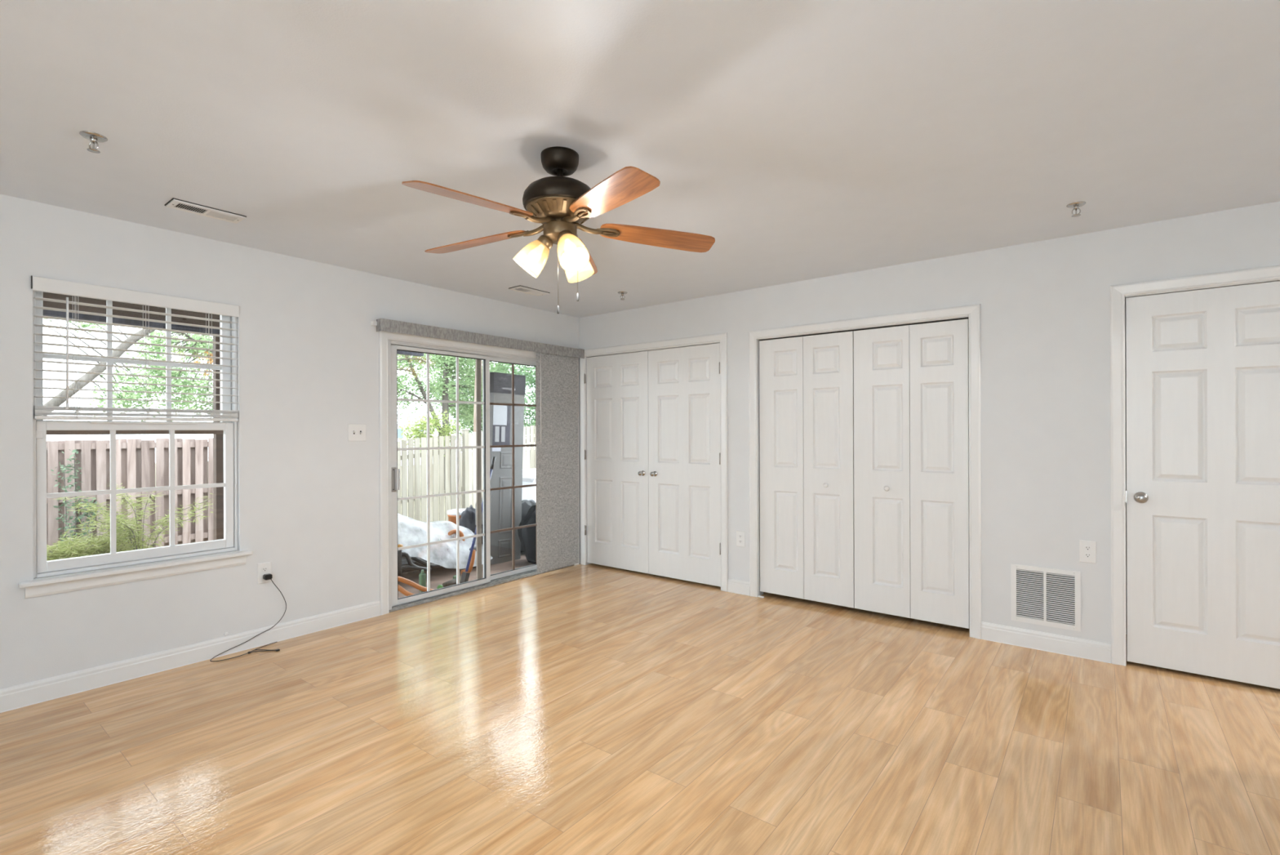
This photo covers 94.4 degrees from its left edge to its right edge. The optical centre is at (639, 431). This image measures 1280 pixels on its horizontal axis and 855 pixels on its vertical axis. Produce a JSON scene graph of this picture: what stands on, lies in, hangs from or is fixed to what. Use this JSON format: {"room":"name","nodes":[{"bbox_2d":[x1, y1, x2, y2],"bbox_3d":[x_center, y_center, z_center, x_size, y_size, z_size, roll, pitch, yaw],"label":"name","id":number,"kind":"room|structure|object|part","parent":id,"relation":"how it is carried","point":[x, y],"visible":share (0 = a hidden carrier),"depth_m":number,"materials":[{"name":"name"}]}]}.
{"room":"empty living room","nodes":[
{"label":"empty living room","id":0,"kind":"room"},
{"bbox_2d":[0,194,579,688],"bbox_3d":[-2.476,0.198,3.600,0.150,2.640,7.400,0,0,38],"label":"wall","id":1,"kind":"structure","parent":0,"point":[308,346],"depth_m":3.62,"materials":[{"name":"paint"}]},
{"bbox_2d":[17,289,253,598],"bbox_3d":[-2.717,0.030,3.251,0.201,1.549,0.978,0,0,38],"label":"window","id":2,"kind":"structure","parent":1,"relation":"in","point":[42,567],"depth_m":3.17,"materials":[{"name":"plastic"}]},
{"bbox_3d":[-2.759,-0.373,3.280,0.038,0.704,0.840,0,0,38],"label":"sash","id":3,"kind":"part","parent":2,"relation":"part of","materials":[{"name":"plastic"}]},
{"bbox_2d":[31,275,239,421],"bbox_3d":[-2.691,-0.408,3.224,0.074,0.696,0.876,0,0,38],"label":"window blind","id":4,"kind":"object","parent":2,"relation":"attached to","point":[37,283],"visible":1,"depth_m":3.17,"materials":[{"name":"white plastic"}]},
{"bbox_3d":[-2.868,-0.378,3.007,0.063,0.625,0.038,0,0,38],"label":"ladder cord","id":5,"kind":"part","parent":4,"relation":"part of","materials":[{"name":"white fabric"}]},
{"bbox_3d":[-2.697,-0.716,3.232,0.052,0.046,0.861,0,0,38],"label":"head rail","id":6,"kind":"part","parent":4,"relation":"part of","materials":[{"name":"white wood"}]},
{"bbox_3d":[-2.695,-0.069,3.232,0.052,0.019,0.860,0,0,38],"label":"rail","id":7,"kind":"part","parent":4,"relation":"part of","materials":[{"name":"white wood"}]},
{"bbox_3d":[-2.695,-0.378,3.228,0.063,0.625,0.038,0,0,38],"label":"ladder cord","id":8,"kind":"part","parent":4,"relation":"part of","materials":[{"name":"white fabric"}]},
{"bbox_3d":[-2.517,-0.379,3.456,0.063,0.625,0.038,0,0,38],"label":"ladder cord","id":9,"kind":"part","parent":4,"relation":"part of","materials":[{"name":"white fabric"}]},
{"bbox_3d":[-2.719,0.322,3.249,0.056,0.750,0.842,0,0,38],"label":"sash","id":10,"kind":"part","parent":2,"relation":"part of","materials":[{"name":"plastic"}]},
{"bbox_3d":[-2.667,0.733,3.214,0.082,0.023,0.978,0,0,38],"label":"sill","id":11,"kind":"part","parent":2,"relation":"part of","materials":[{"name":"paint"}]},
{"bbox_2d":[0,600,380,712],"bbox_3d":[-3.229,1.267,2.499,0.016,0.107,4.434,0,0,38],"label":"baseboard","id":12,"kind":"structure","parent":1,"relation":"attached to","point":[13,697],"depth_m":3.29,"materials":[{"name":"paint"}]},
{"bbox_2d":[257,561,271,584],"bbox_3d":[-2.322,0.875,3.664,0.010,0.126,0.078,0,0,38],"label":"power outlet","id":13,"kind":"object","parent":1,"relation":"attached to","point":[263,568],"visible":0.98,"depth_m":3.66,"materials":[{"name":"plastic"}]},
{"bbox_2d":[262,566,267,572],"bbox_3d":[-2.320,0.854,3.663,0.004,0.027,0.031,0,0,38],"label":"receptacle","id":14,"kind":"object","parent":13,"relation":"attached to","point":[264,569],"depth_m":3.66,"materials":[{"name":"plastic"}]},
{"bbox_2d":[347,423,366,440],"bbox_3d":[-1.964,0.007,4.119,0.020,0.120,0.130,0,0,38],"label":"light switch","id":15,"kind":"object","parent":1,"relation":"attached to","point":[356,432],"visible":1,"depth_m":4.12,"materials":[{"name":"plastic"}]},
{"bbox_2d":[391,344,490,606],"bbox_3d":[-1.560,0.324,4.708,0.079,1.932,0.909,0,0,38],"label":"door","id":16,"kind":"structure","parent":1,"relation":"in","point":[395,472],"depth_m":4.66,"materials":[{"name":"white metal"}]},
{"bbox_3d":[-1.821,0.355,4.371,0.011,0.178,0.045,0,0,38],"label":"handle plate","id":17,"kind":"part","parent":16,"relation":"part of","materials":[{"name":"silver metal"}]},
{"bbox_3d":[-1.792,0.354,4.375,0.034,0.155,0.024,0,0,38],"label":"handle pull","id":18,"kind":"part","parent":16,"relation":"part of","materials":[{"name":"white metal"}]},
{"bbox_2d":[370,318,584,573],"bbox_3d":[-1.224,0.243,4.995,0.104,2.082,2.090,0,0,38],"label":"vertical blind","id":19,"kind":"object","parent":1,"relation":"attached to","point":[557,366],"visible":1,"depth_m":5.51,"materials":[{"name":"grey fabric"}]},
{"bbox_2d":[389,564,573,612],"bbox_3d":[-1.297,1.302,5.102,0.154,0.026,1.913,0,0,38],"label":"track","id":20,"kind":"object","parent":1,"relation":"attached to","point":[526,574],"visible":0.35,"depth_m":4.90,"materials":[{"name":"metal"}]},
{"bbox_2d":[475,357,537,580],"bbox_3d":[-1.074,0.322,5.458,0.062,1.932,1.004,0,0,38],"label":"door","id":21,"kind":"structure","parent":1,"relation":"in","point":[478,362],"depth_m":5.15,"materials":[{"name":"white metal"}]},
{"bbox_2d":[0,0,1279,317],"bbox_3d":[0.395,-1.206,1.352,7.450,0.150,7.400,0,0,38],"label":"ceiling","id":22,"kind":"structure","parent":0,"point":[809,139],"depth_m":2.14,"materials":[{"name":"paint"}]},
{"bbox_2d":[79,130,107,153],"bbox_3d":[-2.077,-1.094,2.252,0.080,0.057,0.080,0,0,38],"label":"sprinkler","id":23,"kind":"object","parent":22,"relation":"attached to","point":[94,137],"visible":1,"depth_m":2.25,"materials":[{"name":"silver metal"}]},
{"bbox_2d":[164,197,246,223],"bbox_3d":[-2.202,-1.116,3.010,0.140,0.012,0.310,0,0,38],"label":"ceiling vent","id":24,"kind":"object","parent":22,"relation":"in","point":[175,203],"visible":1,"depth_m":2.99,"materials":[{"name":"plastic"}]},
{"bbox_3d":[-2.243,-1.115,2.959,0.084,0.006,0.117,0,0,38],"label":"louver panel","id":25,"kind":"part","parent":24,"relation":"part of","materials":[{"name":"plastic"}]},
{"bbox_3d":[-2.162,-1.116,3.063,0.084,0.006,0.117,0,0,38],"label":"louver panel","id":26,"kind":"part","parent":24,"relation":"part of","materials":[{"name":"plastic"}]},
{"bbox_2d":[509,284,550,296],"bbox_3d":[-0.882,-1.121,4.729,0.140,0.012,0.310,0,0,38],"label":"ceiling vent","id":27,"kind":"object","parent":22,"relation":"in","point":[520,288],"visible":1,"depth_m":4.71,"materials":[{"name":"plastic"}]},
{"bbox_3d":[-0.923,-1.120,4.679,0.084,0.006,0.117,0,0,38],"label":"louver panel","id":28,"kind":"part","parent":27,"relation":"part of","materials":[{"name":"plastic"}]},
{"bbox_3d":[-0.842,-1.120,4.783,0.084,0.006,0.117,0,0,38],"label":"louver panel","id":29,"kind":"part","parent":27,"relation":"part of","materials":[{"name":"plastic"}]},
{"bbox_2d":[401,146,715,313],"bbox_3d":[-0.359,-0.801,2.388,1.276,0.654,1.230,0,0,38],"label":"ceiling fan","id":30,"kind":"object","parent":22,"relation":"hanging from","point":[560,202],"visible":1,"depth_m":2.35,"materials":[{"name":"brown wood"}]},
{"bbox_3d":[-0.592,-0.821,2.105,0.133,0.056,0.495,0,0,40],"label":"blade","id":31,"kind":"part","parent":30,"relation":"part of","materials":[{"name":"brown wood"}]},
{"bbox_3d":[-0.709,-0.821,2.575,0.495,0.056,0.133,0,0,22],"label":"blade","id":32,"kind":"part","parent":30,"relation":"part of","materials":[{"name":"brown wood"}]},
{"bbox_3d":[-0.450,-0.707,2.419,0.140,0.156,0.133,0,0,38],"label":"lamp shade","id":33,"kind":"part","parent":30,"relation":"part of","materials":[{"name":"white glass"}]},
{"bbox_3d":[-0.328,-0.641,2.372,0.002,0.275,0.002,0,0,38],"label":"pull chain","id":34,"kind":"part","parent":30,"relation":"part of","materials":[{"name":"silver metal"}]},
{"bbox_3d":[-0.279,-0.729,2.334,0.066,0.076,0.050,0,0,38],"label":"bulb","id":35,"kind":"part","parent":30,"relation":"part of","materials":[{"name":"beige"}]},
{"bbox_3d":[-0.270,-0.708,2.313,0.146,0.156,0.125,0,0,38],"label":"lamp shade","id":36,"kind":"part","parent":30,"relation":"part of","materials":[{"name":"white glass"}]},
{"bbox_3d":[-0.250,-0.672,2.374,0.002,0.234,0.002,0,0,38],"label":"pull chain","id":37,"kind":"part","parent":30,"relation":"part of","materials":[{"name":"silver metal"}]},
{"bbox_3d":[-0.270,-0.708,2.525,0.120,0.156,0.148,0,0,38],"label":"lamp shade","id":38,"kind":"part","parent":30,"relation":"part of","materials":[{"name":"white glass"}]},
{"bbox_3d":[-0.297,-0.822,2.832,0.133,0.056,0.495,0,0,4],"label":"blade","id":39,"kind":"part","parent":30,"relation":"part of","materials":[{"name":"brown wood"}]},
{"bbox_3d":[-0.108,-0.823,2.071,0.133,0.056,0.495,0,0,-32],"label":"blade","id":40,"kind":"part","parent":30,"relation":"part of","materials":[{"name":"brown wood"}]},
{"bbox_3d":[0.074,-0.823,2.520,0.495,0.056,0.133,0,0,-14],"label":"blade","id":41,"kind":"part","parent":30,"relation":"part of","materials":[{"name":"brown wood"}]},
{"bbox_2d":[617,291,627,299],"bbox_3d":[-0.142,-1.101,4.811,0.080,0.057,0.080,0,0,38],"label":"sprinkler","id":42,"kind":"object","parent":22,"relation":"attached to","point":[622,293],"visible":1,"depth_m":4.80,"materials":[{"name":"silver metal"}]},
{"bbox_2d":[1066,200,1085,217],"bbox_3d":[2.183,-1.108,2.964,0.080,0.057,0.080,0,0,38],"label":"sprinkler","id":43,"kind":"object","parent":22,"relation":"attached to","point":[1076,205],"visible":1,"depth_m":2.96,"materials":[{"name":"silver metal"}]},
{"bbox_2d":[0,563,1279,854],"bbox_3d":[0.438,1.409,1.357,7.200,0.200,7.150,0,0,38],"label":"floor","id":44,"kind":"structure","parent":0,"point":[592,708],"depth_m":2.49,"materials":[{"name":"brown wood"}]},
{"bbox_2d":[209,573,286,661],"bbox_3d":[-2.301,1.099,3.532,0.186,0.437,0.419,0,0,38],"label":"power cord","id":45,"kind":"object","parent":44,"relation":"on","point":[266,576],"visible":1,"depth_m":3.62,"materials":[{"name":"black plastic"}]},
{"bbox_2d":[578,200,1279,643],"bbox_3d":[1.797,0.085,4.480,5.500,2.440,0.750,0,0,38],"label":"wall","id":46,"kind":"structure","parent":0,"point":[1045,304],"depth_m":3.57,"materials":[{"name":"paint"}]},
{"bbox_2d":[583,351,648,573],"bbox_3d":[-0.237,0.280,5.594,0.772,2.018,0.094,0,0,38],"label":"door","id":47,"kind":"structure","parent":46,"relation":"in","point":[618,481],"depth_m":5.58,"materials":[{"name":"paint"}]},
{"bbox_3d":[0.010,0.380,5.379,0.048,0.048,0.059,0,0,38],"label":"knob","id":48,"kind":"part","parent":47,"relation":"part of","materials":[{"name":"silver metal"}]},
{"bbox_2d":[648,342,720,586],"bbox_3d":[0.371,0.278,5.119,0.765,2.018,0.094,0,0,38],"label":"door","id":49,"kind":"structure","parent":46,"relation":"in","point":[684,455],"depth_m":5.12,"materials":[{"name":"paint"}]},
{"bbox_3d":[0.118,0.380,5.295,0.048,0.048,0.059,0,0,38],"label":"knob","id":50,"kind":"part","parent":49,"relation":"part of","materials":[{"name":"silver metal"}]},
{"bbox_2d":[727,577,749,595],"bbox_3d":[0.796,1.254,4.779,0.197,0.107,0.016,0,0,38],"label":"baseboard","id":51,"kind":"structure","parent":46,"relation":"attached to","point":[737,586],"depth_m":4.78,"materials":[{"name":"paint"}]},
{"bbox_2d":[736,530,745,546],"bbox_3d":[0.810,0.866,4.771,0.078,0.126,0.010,0,0,38],"label":"power outlet","id":52,"kind":"object","parent":46,"relation":"attached to","point":[740,535],"visible":1,"depth_m":4.77,"materials":[{"name":"plastic"}]},
{"bbox_2d":[758,317,968,340],"bbox_3d":[1.534,-0.727,4.258,1.473,0.004,0.040,0,0,38],"label":"track","id":53,"kind":"object","parent":46,"relation":"attached to","point":[961,317],"visible":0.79,"depth_m":4.18,"materials":[{"name":"white metal"}]},
{"bbox_2d":[759,330,854,608],"bbox_3d":[1.238,0.274,4.470,0.734,1.985,0.066,0,0,38],"label":"door","id":54,"kind":"structure","parent":53,"relation":"hanging from","point":[806,383],"depth_m":4.45,"materials":[{"name":"paint"}]},
{"bbox_2d":[853,318,969,628],"bbox_3d":[1.818,0.272,4.017,0.726,1.985,0.066,0,0,38],"label":"door","id":55,"kind":"structure","parent":53,"relation":"hanging from","point":[911,382],"depth_m":4.00,"materials":[{"name":"paint"}]},
{"bbox_3d":[1.703,0.393,4.087,0.035,0.035,0.034,0,0,38],"label":"knob","id":56,"kind":"part","parent":55,"relation":"part of","materials":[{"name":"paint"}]},
{"bbox_2d":[748,303,981,639],"bbox_3d":[1.506,0.253,4.219,1.613,2.105,0.020,0,0,38],"label":"door frame","id":57,"kind":"structure","parent":46,"relation":"attached to","point":[972,311],"depth_m":3.77,"materials":[{"name":"paint"}]},
{"bbox_2d":[1010,564,1080,631],"bbox_3d":[2.408,0.983,3.522,0.342,0.344,0.010,0,0,38],"label":"air vent","id":58,"kind":"object","parent":46,"relation":"in","point":[1042,596],"visible":1,"depth_m":3.52,"materials":[{"name":"plastic"}]},
{"bbox_3d":[2.349,0.981,3.569,0.138,0.282,0.007,0,0,38],"label":"louver panel","id":59,"kind":"part","parent":58,"relation":"part of","materials":[{"name":"plastic"}]},
{"bbox_3d":[2.467,0.980,3.476,0.137,0.282,0.007,0,0,38],"label":"louver panel","id":60,"kind":"part","parent":58,"relation":"part of","materials":[{"name":"plastic"}]},
{"bbox_2d":[981,621,1111,662],"bbox_3d":[2.398,1.249,3.527,0.637,0.107,0.016,0,0,38],"label":"baseboard","id":61,"kind":"structure","parent":46,"relation":"attached to","point":[1038,640],"depth_m":3.51,"materials":[{"name":"paint"}]},
{"bbox_2d":[1079,539,1096,563],"bbox_3d":[2.568,0.690,3.396,0.078,0.126,0.010,0,0,38],"label":"power outlet","id":62,"kind":"object","parent":46,"relation":"attached to","point":[1087,548],"visible":1,"depth_m":3.39,"materials":[{"name":"plastic"}]},
{"bbox_2d":[1084,552,1091,558],"bbox_3d":[2.567,0.711,3.394,0.031,0.027,0.004,0,0,38],"label":"receptacle","id":63,"kind":"object","parent":62,"relation":"attached to","point":[1086,555],"depth_m":3.39,"materials":[{"name":"plastic"}]},
{"bbox_2d":[1084,545,1091,551],"bbox_3d":[2.567,0.669,3.394,0.031,0.027,0.004,0,0,38],"label":"receptacle","id":64,"kind":"object","parent":62,"relation":"attached to","point":[1086,548],"depth_m":3.39,"materials":[{"name":"plastic"}]},
{"bbox_2d":[1110,265,1279,666],"bbox_3d":[3.016,0.240,3.038,0.943,2.121,0.020,0,0,38],"label":"door frame","id":65,"kind":"structure","parent":46,"relation":"attached to","point":[1117,292],"depth_m":3.30,"materials":[{"name":"paint"}]},
{"bbox_2d":[1125,280,1279,688],"bbox_3d":[3.020,0.267,3.038,0.818,2.024,0.102,0,0,38],"label":"door","id":66,"kind":"structure","parent":46,"relation":"in","point":[1202,366],"depth_m":3.11,"materials":[{"name":"paint"}]},
{"bbox_3d":[2.705,0.363,3.295,0.005,0.067,0.012,0,0,38],"label":"latch plate","id":67,"kind":"part","parent":66,"relation":"part of","materials":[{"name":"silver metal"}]},
{"bbox_3d":[2.739,0.363,3.236,0.062,0.062,0.067,0,0,38],"label":"knob","id":68,"kind":"part","parent":66,"relation":"part of","materials":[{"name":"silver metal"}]},
{"label":"outside","id":69,"kind":"structure","parent":0,"visible":0},
{"bbox_2d":[155,452,530,537],"bbox_3d":[-14.534,1.958,23.120,36.800,0.300,70.000,0,0,38],"label":"ground","id":70,"kind":"structure","parent":69,"point":[438,535],"depth_m":19.42,"materials":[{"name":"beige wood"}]},
{"bbox_2d":[46,532,119,560],"bbox_3d":[-6.109,1.433,6.324,0.668,0.695,0.866,0,0,38],"label":"fern plant","id":71,"kind":"object","parent":70,"relation":"on","point":[68,548],"visible":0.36,"depth_m":6.30,"materials":[{"name":"green plant"}]},
{"bbox_2d":[81,530,150,555],"bbox_3d":[-5.999,1.437,6.645,0.586,0.687,0.858,0,0,38],"label":"fern plant","id":72,"kind":"object","parent":70,"relation":"on","point":[106,548],"visible":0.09,"depth_m":6.60,"materials":[{"name":"green plant"}]},
{"bbox_2d":[43,318,213,422],"bbox_3d":[-9.363,-0.924,10.567,2.233,5.532,5.615,0,0,42],"label":"leaning tree","id":73,"kind":"object","parent":70,"relation":"on","point":[131,395],"visible":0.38,"depth_m":10.81,"materials":[{"name":"green plant"}]},
{"bbox_2d":[46,437,213,551],"bbox_3d":[-7.303,0.881,7.856,0.080,1.567,5.752,0,0,38],"label":"wooden fence","id":74,"kind":"object","parent":70,"relation":"on","point":[135,457],"visible":0.23,"depth_m":8.26,"materials":[{"name":"brown wood"}]},
{"bbox_2d":[50,448,102,541],"bbox_3d":[-7.271,1.034,7.624,0.285,1.613,0.513,0,0,38],"label":"ivy vine","id":75,"kind":"object","parent":74,"relation":"attached to","point":[68,465],"visible":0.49,"depth_m":7.60,"materials":[{"name":"green plant"}]},
{"bbox_3d":[-7.265,1.034,7.628,0.011,1.501,0.275,0,0,38],"label":"stem","id":76,"kind":"part","parent":75,"relation":"part of","materials":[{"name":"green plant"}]},
{"bbox_3d":[-7.290,0.874,7.872,0.044,0.080,5.700,0,0,38],"label":"rail","id":77,"kind":"part","parent":74,"relation":"part of","materials":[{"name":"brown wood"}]},
{"bbox_3d":[-7.292,0.194,7.872,0.044,0.080,5.700,0,0,38],"label":"rail","id":78,"kind":"part","parent":74,"relation":"part of","materials":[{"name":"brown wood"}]},
{"bbox_3d":[-7.288,1.554,7.872,0.044,0.080,5.700,0,0,38],"label":"rail","id":79,"kind":"part","parent":74,"relation":"part of","materials":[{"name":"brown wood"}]},
{"bbox_2d":[54,482,213,551],"bbox_3d":[-5.634,1.190,6.752,1.440,1.180,1.054,0,0,-38],"label":"fern plant","id":80,"kind":"object","parent":70,"relation":"on","point":[121,524],"visible":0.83,"depth_m":6.59,"materials":[{"name":"green plant"}]},
{"bbox_2d":[397,410,435,465],"bbox_3d":[-13.750,0.330,32.086,3.400,2.950,4.500,0,0,38],"label":"building","id":81,"kind":"structure","parent":70,"relation":"on","point":[402,423],"depth_m":31.80,"materials":[{"name":"white"}]},
{"bbox_2d":[397,354,435,377],"bbox_3d":[-4.735,-0.949,10.435,0.444,5.450,2.947,0,0,44],"label":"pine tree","id":82,"kind":"object","parent":70,"relation":"on","point":[413,371],"visible":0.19,"depth_m":10.98,"materials":[{"name":"green plant"}]},
{"bbox_2d":[398,408,464,462],"bbox_3d":[-5.515,0.583,15.903,1.592,2.390,1.901,0,0,20],"label":"shrub","id":83,"kind":"object","parent":70,"relation":"on","point":[423,424],"visible":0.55,"depth_m":15.70,"materials":[{"name":"green plant"}]},
{"bbox_2d":[397,353,519,489],"bbox_3d":[-6.173,-2.834,17.122,4.595,9.232,6.914,0,0,38],"label":"leafy tree","id":84,"kind":"object","parent":70,"relation":"on","point":[446,363],"visible":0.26,"depth_m":17.19,"materials":[{"name":"green plant"}]},
{"bbox_2d":[400,354,526,439],"bbox_3d":[-6.554,-1.452,21.219,3.368,6.479,6.234,0,0,44],"label":"leafy tree","id":85,"kind":"object","parent":70,"relation":"on","point":[464,384],"visible":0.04,"depth_m":20.97,"materials":[{"name":"green plant"}]},
{"bbox_2d":[397,425,535,527],"bbox_3d":[-2.902,0.822,11.803,0.117,2.213,5.901,0,0,38],"label":"wooden fence","id":86,"kind":"object","parent":70,"relation":"on","point":[468,455],"visible":0.3,"depth_m":10.86,"materials":[{"name":"brown wood"}]},
{"bbox_3d":[-2.917,0.270,11.845,0.044,0.618,5.850,0,0,38],"label":"rail","id":87,"kind":"part","parent":86,"relation":"part of","materials":[{"name":"white wood"}]},
{"bbox_3d":[-2.914,1.020,11.845,0.044,0.618,5.850,0,0,38],"label":"rail","id":88,"kind":"part","parent":86,"relation":"part of","materials":[{"name":"brown wood"}]},
{"bbox_3d":[-3.317,0.863,11.265,0.110,1.816,0.110,0,0,38],"label":"post","id":89,"kind":"part","parent":86,"relation":"part of","materials":[{"name":"brown wood"}]},
{"bbox_2d":[473,360,482,431],"bbox_3d":[-4.184,-1.409,15.786,2.496,6.367,2.068,0,0,-24],"label":"slender tree","id":90,"kind":"object","parent":70,"relation":"on","point":[474,408],"visible":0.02,"depth_m":15.67,"materials":[{"name":"plant"}]},
{"bbox_2d":[481,362,535,426],"bbox_3d":[-3.110,-1.032,17.342,3.604,5.606,3.038,0,0,-28],"label":"evergreen tree","id":91,"kind":"object","parent":70,"relation":"on","point":[530,376],"visible":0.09,"depth_m":17.05,"materials":[{"name":"green plant"}]},
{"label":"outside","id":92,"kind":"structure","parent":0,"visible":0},
{"bbox_2d":[398,536,533,597],"bbox_3d":[-2.224,1.618,6.516,3.049,0.300,13.000,0,0,38],"label":"patio","id":93,"kind":"structure","parent":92,"point":[440,575],"depth_m":6.11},
{"bbox_2d":[43,292,423,540],"bbox_3d":[-3.865,0.053,4.533,3.213,2.840,6.460,0,0,38],"label":"deck","id":94,"kind":"object","parent":93,"relation":"on","point":[218,439],"visible":0.08,"depth_m":5.79,"materials":[{"name":"brown wood"}]},
{"bbox_3d":[-4.290,0.242,6.046,0.090,2.465,0.090,0,0,38],"label":"post","id":95,"kind":"part","parent":94,"relation":"part of","materials":[{"name":"brown wood"}]},
{"bbox_2d":[398,576,433,595],"bbox_3d":[-2.012,1.359,5.129,0.578,0.219,0.164,0,0,-29],"label":"hose","id":96,"kind":"object","parent":93,"relation":"on","point":[402,590],"visible":0.31,"depth_m":5.16,"materials":[{"name":"plastic"}]},
{"bbox_2d":[418,569,426,591],"bbox_3d":[-1.990,1.367,5.419,0.050,0.200,0.050,0,0,38],"label":"bottle","id":97,"kind":"object","parent":93,"relation":"on","point":[422,576],"visible":0.9,"depth_m":5.40,"materials":[{"name":"glass"}]},
{"bbox_2d":[436,584,443,588],"bbox_3d":[-1.841,1.438,5.455,0.055,0.056,0.056,0,0,38],"label":"ball","id":98,"kind":"object","parent":93,"relation":"on","point":[439,586],"visible":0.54,"depth_m":5.44,"materials":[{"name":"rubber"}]},
{"bbox_2d":[397,528,483,576],"bbox_3d":[-2.260,1.255,6.130,0.850,0.425,1.290,0,0,38],"label":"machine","id":99,"kind":"object","parent":93,"relation":"on","point":[406,563],"visible":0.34,"depth_m":5.77,"materials":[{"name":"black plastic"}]},
{"bbox_3d":[-2.032,1.267,6.137,0.100,0.100,0.200,0,0,38],"label":"red tank","id":100,"kind":"part","parent":99,"relation":"part of","materials":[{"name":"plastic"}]},
{"bbox_2d":[397,512,493,568],"bbox_3d":[-2.362,1.061,6.094,0.878,0.718,1.422,0,0,38],"label":"plastic sheet","id":101,"kind":"object","parent":99,"relation":"on","point":[411,531],"visible":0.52,"depth_m":6.01,"materials":[{"name":"grey plastic"}]},
{"bbox_3d":[-1.994,1.152,6.287,0.289,0.223,0.071,0,0,-43],"label":"orange handle","id":102,"kind":"part","parent":99,"relation":"part of","materials":[{"name":"plastic"}]},
{"bbox_2d":[442,577,456,586],"bbox_3d":[-1.806,1.435,5.630,0.048,0.048,0.166,0,0,24],"label":"stick","id":103,"kind":"object","parent":93,"relation":"on","point":[450,582],"visible":0.78,"depth_m":5.61,"materials":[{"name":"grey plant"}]},
{"bbox_2d":[447,508,465,537],"bbox_3d":[-2.262,1.230,7.484,0.336,0.475,0.336,0,0,38],"label":"paint bucket","id":104,"kind":"object","parent":93,"relation":"on","point":[451,513],"visible":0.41,"depth_m":7.35,"materials":[{"name":"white plastic"}]},
{"bbox_3d":[-2.262,1.015,7.484,0.336,0.045,0.336,0,0,38],"label":"lid","id":105,"kind":"part","parent":104,"relation":"part of","materials":[{"name":"white plastic"}]},
{"bbox_2d":[461,549,475,573],"bbox_3d":[-1.757,1.337,6.050,0.147,0.260,0.093,0,0,-4],"label":"pipe","id":106,"kind":"object","parent":93,"relation":"on","point":[472,562],"visible":0.57,"depth_m":6.02,"materials":[{"name":"plastic"}]},
{"bbox_2d":[459,504,483,546],"bbox_3d":[-2.050,1.178,7.184,0.304,0.576,0.422,0,0,-32],"label":"fabric bag","id":107,"kind":"object","parent":93,"relation":"on","point":[467,519],"visible":0.34,"depth_m":7.08,"materials":[{"name":"grey fabric"}]},
{"bbox_2d":[459,456,495,583],"bbox_3d":[-1.542,0.840,5.678,0.060,1.188,0.396,0,0,38],"label":"broom","id":108,"kind":"object","parent":93,"relation":"on","point":[464,578],"visible":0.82,"depth_m":5.59,"materials":[{"name":"blue paint"}]},
{"bbox_3d":[-1.541,0.843,5.679,0.024,0.955,0.316,0,0,38],"label":"handle","id":109,"kind":"part","parent":108,"relation":"part of","materials":[{"name":"blue paint"}]},
{"bbox_2d":[475,497,483,524],"bbox_3d":[-1.889,1.091,6.976,0.034,0.750,0.110,0,0,38],"label":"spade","id":110,"kind":"object","parent":93,"relation":"on","point":[482,497],"visible":0.1,"depth_m":7.00,"materials":[{"name":"grey metal"}]},
{"bbox_2d":[489,372,525,564],"bbox_3d":[-1.511,0.391,6.685,0.137,2.160,0.499,0,0,40],"label":"door","id":111,"kind":"structure","parent":93,"relation":"on","point":[500,384],"depth_m":6.62,"materials":[{"name":"wood"}]},
{"bbox_2d":[517,503,536,564],"bbox_3d":[-1.077,1.114,6.668,0.585,0.697,0.570,0,0,-7],"label":"trash bag","id":112,"kind":"object","parent":93,"relation":"on","point":[527,535],"visible":0.3,"depth_m":6.43,"materials":[{"name":"black plastic"}]},
{"bbox_2d":[520,499,535,554],"bbox_3d":[-1.362,1.151,7.258,0.566,0.626,0.667,0,0,38],"label":"trash bag","id":113,"kind":"object","parent":93,"relation":"on","point":[526,504],"visible":0.18,"depth_m":7.10,"materials":[{"name":"grey plastic"}]},
{"bbox_2d":[521,467,535,501],"bbox_3d":[-1.395,0.990,8.024,0.560,0.950,0.660,0,0,38],"label":"tub","id":114,"kind":"object","parent":93,"relation":"on","point":[528,493],"visible":0.15,"depth_m":7.68,"materials":[{"name":"white plastic"}]},
{"bbox_3d":[-1.397,0.585,8.024,0.560,0.140,0.660,0,0,38],"label":"lid","id":115,"kind":"part","parent":114,"relation":"part of","materials":[{"name":"white plastic"}]}
]}

